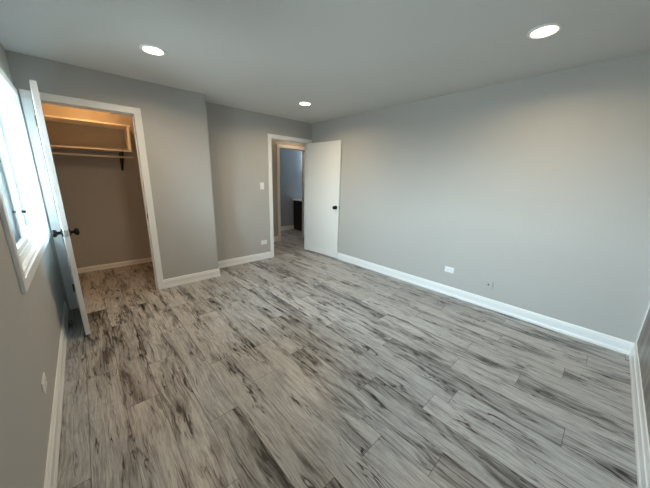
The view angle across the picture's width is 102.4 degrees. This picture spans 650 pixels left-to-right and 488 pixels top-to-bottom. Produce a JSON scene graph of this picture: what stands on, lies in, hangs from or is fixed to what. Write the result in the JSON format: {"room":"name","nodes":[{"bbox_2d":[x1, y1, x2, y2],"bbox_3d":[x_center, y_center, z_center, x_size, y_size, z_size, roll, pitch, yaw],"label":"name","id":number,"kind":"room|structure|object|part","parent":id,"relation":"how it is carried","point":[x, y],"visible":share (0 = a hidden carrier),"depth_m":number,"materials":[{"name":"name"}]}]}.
{"room":"empty bedroom","nodes":[
{"label":"empty bedroom","id":0,"kind":"room"},
{"bbox_2d":[0,42,63,487],"bbox_3d":[-1.894,-0.194,1.493,0.160,2.440,5.743,-11,19,-41],"label":"wall","id":1,"kind":"structure","parent":0,"point":[31,321],"depth_m":1.20,"materials":[{"name":"grey paint"}]},
{"bbox_2d":[0,68,50,293],"bbox_3d":[-2.187,-0.534,1.767,0.168,1.309,1.729,-11,19,-41],"label":"window","id":2,"kind":"structure","parent":1,"relation":"in","point":[23,216],"depth_m":2.10,"materials":[{"name":"glass"}]},
{"bbox_3d":[-1.925,-0.466,1.520,0.004,1.001,0.692,-11,19,-41],"label":"pane","id":3,"kind":"part","parent":2,"relation":"part of","materials":[{"name":"clear glass"}]},
{"bbox_3d":[-1.925,-0.466,1.520,0.026,1.089,0.780,-11,19,-41],"label":"sash","id":4,"kind":"part","parent":2,"relation":"part of","materials":[{"name":"white plastic"}]},
{"bbox_3d":[-2.445,-0.603,2.018,0.004,1.001,0.692,-11,19,-41],"label":"pane","id":5,"kind":"part","parent":2,"relation":"part of","materials":[{"name":"clear glass"}]},
{"bbox_3d":[-2.445,-0.603,2.018,0.026,1.089,0.780,-11,19,-41],"label":"sash","id":6,"kind":"part","parent":2,"relation":"part of","materials":[{"name":"white plastic"}]},
{"bbox_3d":[-2.193,-0.533,1.762,0.103,1.161,1.581,-11,19,-41],"label":"frame","id":7,"kind":"part","parent":2,"relation":"part of","materials":[{"name":"white plastic"}]},
{"bbox_2d":[41,372,46,394],"bbox_3d":[-1.534,0.761,1.429,0.009,0.072,0.115,-11,19,-41],"label":"wall outlet","id":8,"kind":"object","parent":1,"relation":"attached to","point":[44,381],"visible":1,"depth_m":1.41,"materials":[{"name":"white plastic"}]},
{"bbox_2d":[44,301,68,487],"bbox_3d":[-1.382,1.055,1.330,0.018,0.120,4.096,-11,19,-41],"label":"baseboard","id":9,"kind":"structure","parent":1,"relation":"attached to","point":[51,471],"depth_m":1.52,"materials":[{"name":"white paint"}]},
{"bbox_2d":[5,50,217,309],"bbox_3d":[-2.192,-0.600,3.099,1.634,2.440,0.120,-11,19,-41],"label":"wall","id":10,"kind":"structure","parent":0,"point":[174,120],"depth_m":3.18,"materials":[{"name":"grey paint"}]},
{"bbox_2d":[29,80,90,334],"bbox_3d":[-2.397,-0.246,2.378,0.766,2.066,0.167,14,19,42],"label":"door","id":11,"kind":"structure","parent":10,"relation":"in","point":[65,231],"depth_m":2.12,"materials":[{"name":"white paint"}]},
{"bbox_3d":[-2.212,-0.088,2.158,0.070,0.070,0.066,14,19,42],"label":"knob","id":12,"kind":"part","parent":11,"relation":"part of","materials":[{"name":"black metal"}]},
{"bbox_3d":[-2.142,-0.104,2.229,0.070,0.070,0.066,14,19,42],"label":"knob","id":13,"kind":"part","parent":11,"relation":"part of","materials":[{"name":"black metal"}]},
{"bbox_2d":[19,89,163,309],"bbox_3d":[-2.449,-0.409,2.909,0.894,2.148,0.152,-11,19,-41],"label":"door frame","id":14,"kind":"structure","parent":10,"relation":"attached to","point":[26,96],"depth_m":2.70,"materials":[{"name":"white paint"}]},
{"bbox_2d":[77,251,270,288],"bbox_3d":[-2.242,0.326,4.181,2.717,0.120,1.405,-11,19,-41],"label":"baseboard","id":15,"kind":"structure","parent":10,"relation":"attached to","point":[176,281],"depth_m":4.02,"materials":[{"name":"white paint"}]},
{"bbox_2d":[41,103,304,267],"bbox_3d":[-1.580,-1.174,5.469,5.827,2.440,0.120,-11,19,-41],"label":"wall","id":16,"kind":"structure","parent":0,"point":[105,202],"depth_m":3.86,"materials":[{"name":"grey paint"}]},
{"bbox_2d":[44,115,131,170],"bbox_3d":[-3.199,-1.326,3.539,0.936,0.610,0.391,-11,19,-41],"label":"closet shelf","id":17,"kind":"object","parent":16,"relation":"attached to","point":[125,128],"visible":0.9,"depth_m":3.51,"materials":[{"name":"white wood"}]},
{"bbox_2d":[52,152,132,158],"bbox_3d":[-3.108,-1.176,3.462,0.925,0.025,0.025,-11,19,-41],"label":"closet rod","id":18,"kind":"object","parent":17,"relation":"attached to","point":[59,153],"visible":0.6,"depth_m":3.45,"materials":[{"name":"white metal"}]},
{"bbox_3d":[-2.872,-1.514,3.795,0.020,0.315,0.389,-11,19,-41],"label":"panel","id":19,"kind":"part","parent":17,"relation":"part of","materials":[{"name":"white wood"}]},
{"bbox_2d":[276,144,304,240],"bbox_3d":[-0.792,-1.188,6.209,0.871,2.148,0.152,-11,19,-41],"label":"door frame","id":20,"kind":"structure","parent":16,"relation":"attached to","point":[278,146],"depth_m":6.01,"materials":[{"name":"white paint"}]},
{"bbox_2d":[205,102,311,260],"bbox_3d":[-0.390,-1.067,5.156,3.873,2.440,0.120,-11,19,-41],"label":"wall","id":21,"kind":"structure","parent":0,"point":[237,138],"depth_m":4.20,"materials":[{"name":"grey paint"}]},
{"bbox_2d":[267,134,311,257],"bbox_3d":[-0.674,-0.870,4.941,0.946,2.148,0.152,-11,19,-41],"label":"door frame","id":22,"kind":"structure","parent":21,"relation":"attached to","point":[270,137],"depth_m":4.73,"materials":[{"name":"white paint"}]},
{"bbox_2d":[307,140,341,257],"bbox_3d":[-0.063,-0.809,4.869,0.821,2.062,0.100,15,19,42],"label":"door","id":23,"kind":"structure","parent":21,"relation":"in","point":[324,158],"depth_m":4.84,"materials":[{"name":"white paint"}]},
{"bbox_2d":[279,148,301,225],"bbox_3d":[-1.050,-1.613,7.288,2.520,2.440,0.120,-11,19,-41],"label":"wall","id":24,"kind":"structure","parent":0,"point":[290,160],"depth_m":7.27,"materials":[{"name":"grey paint"}]},
{"bbox_2d":[281,225,293,230],"bbox_3d":[-1.393,-0.403,7.196,1.300,0.120,0.018,-11,19,-41],"label":"baseboard","id":25,"kind":"structure","parent":24,"relation":"attached to","point":[289,227],"depth_m":7.47,"materials":[{"name":"white paint"}]},
{"bbox_2d":[0,0,649,123],"bbox_3d":[-0.058,-1.949,3.471,5.987,0.100,6.768,-11,19,-41],"label":"ceiling","id":26,"kind":"structure","parent":0,"point":[343,58],"depth_m":1.98,"materials":[{"name":"paint"}]},
{"bbox_2d":[139,44,165,55],"bbox_3d":[-1.423,-1.601,2.161,0.190,0.009,0.190,-11,19,-41],"label":"recessed light","id":27,"kind":"object","parent":26,"relation":"in","point":[150,49],"visible":1,"depth_m":2.15,"materials":[{"name":"white paint"}]},
{"bbox_2d":[298,102,311,105],"bbox_3d":[-0.275,-1.928,3.592,0.190,0.009,0.190,-11,19,-41],"label":"recessed light","id":28,"kind":"object","parent":26,"relation":"in","point":[299,103],"visible":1,"depth_m":3.57,"materials":[{"name":"white paint"}]},
{"bbox_2d":[527,23,562,38],"bbox_3d":[1.476,-1.429,1.758,0.190,0.009,0.190,-11,19,-41],"label":"recessed light","id":29,"kind":"object","parent":26,"relation":"in","point":[546,30],"visible":1,"depth_m":1.75,"materials":[{"name":"white paint"}]},
{"bbox_2d":[57,229,637,487],"bbox_3d":[-0.119,0.516,4.084,5.987,0.100,6.768,-11,19,-41],"label":"floor","id":30,"kind":"structure","parent":0,"point":[297,367],"depth_m":1.83,"materials":[{"name":"grey laminate"}]},
{"bbox_2d":[293,199,301,230],"bbox_3d":[-0.389,-0.866,7.623,0.910,0.862,0.580,-11,19,-41],"label":"bathroom vanity","id":31,"kind":"object","parent":30,"relation":"on","point":[297,203],"visible":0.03,"depth_m":7.38,"materials":[{"name":"wood"}]},
{"bbox_2d":[311,52,649,342],"bbox_3d":[1.308,-0.634,3.584,0.120,2.440,4.577,-11,19,-41],"label":"wall","id":32,"kind":"structure","parent":0,"point":[537,188],"depth_m":2.71,"materials":[{"name":"grey paint"}]},
{"bbox_2d":[445,266,453,272],"bbox_3d":[1.603,0.332,3.368,0.009,0.072,0.115,-11,19,-41],"label":"wall outlet","id":33,"kind":"object","parent":32,"relation":"attached to","point":[447,269],"visible":1,"depth_m":3.37,"materials":[{"name":"white plastic"}]},
{"bbox_2d":[330,253,633,354],"bbox_3d":[1.195,0.492,3.854,0.018,0.120,4.437,-11,19,-41],"label":"baseboard","id":34,"kind":"structure","parent":32,"relation":"attached to","point":[601,339],"depth_m":2.92,"materials":[{"name":"white paint"}]},
{"bbox_2d":[485,280,493,288],"bbox_3d":[1.912,0.474,3.045,0.019,0.082,0.080,-11,19,-41],"label":"cable plate","id":35,"kind":"object","parent":32,"relation":"attached to","point":[488,284],"visible":1,"depth_m":3.04,"materials":[{"name":"grey paint"}]},
{"bbox_3d":[1.413,0.073,0.749,3.665,2.440,0.120,-11,19,-41],"label":"wall","id":36,"kind":"structure","parent":0,"visible":0},
{"bbox_2d":[629,346,649,487],"bbox_3d":[1.338,1.185,1.078,3.665,0.120,0.018,-11,19,-41],"label":"baseboard","id":37,"kind":"structure","parent":36,"relation":"attached to","point":[641,461],"depth_m":1.54,"materials":[{"name":"white paint"}]},
{"bbox_2d":[634,299,649,486],"bbox_3d":[1.978,0.061,1.373,2.000,1.950,0.012,-11,19,-41],"label":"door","id":38,"kind":"structure","parent":36,"relation":"in","point":[642,341],"depth_m":1.77,"materials":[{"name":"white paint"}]},
{"bbox_3d":[1.979,0.076,1.374,1.860,1.840,0.006,-11,19,-41],"label":"wood panel","id":39,"kind":"part","parent":38,"relation":"part of","materials":[{"name":"grey wood"}]}
]}

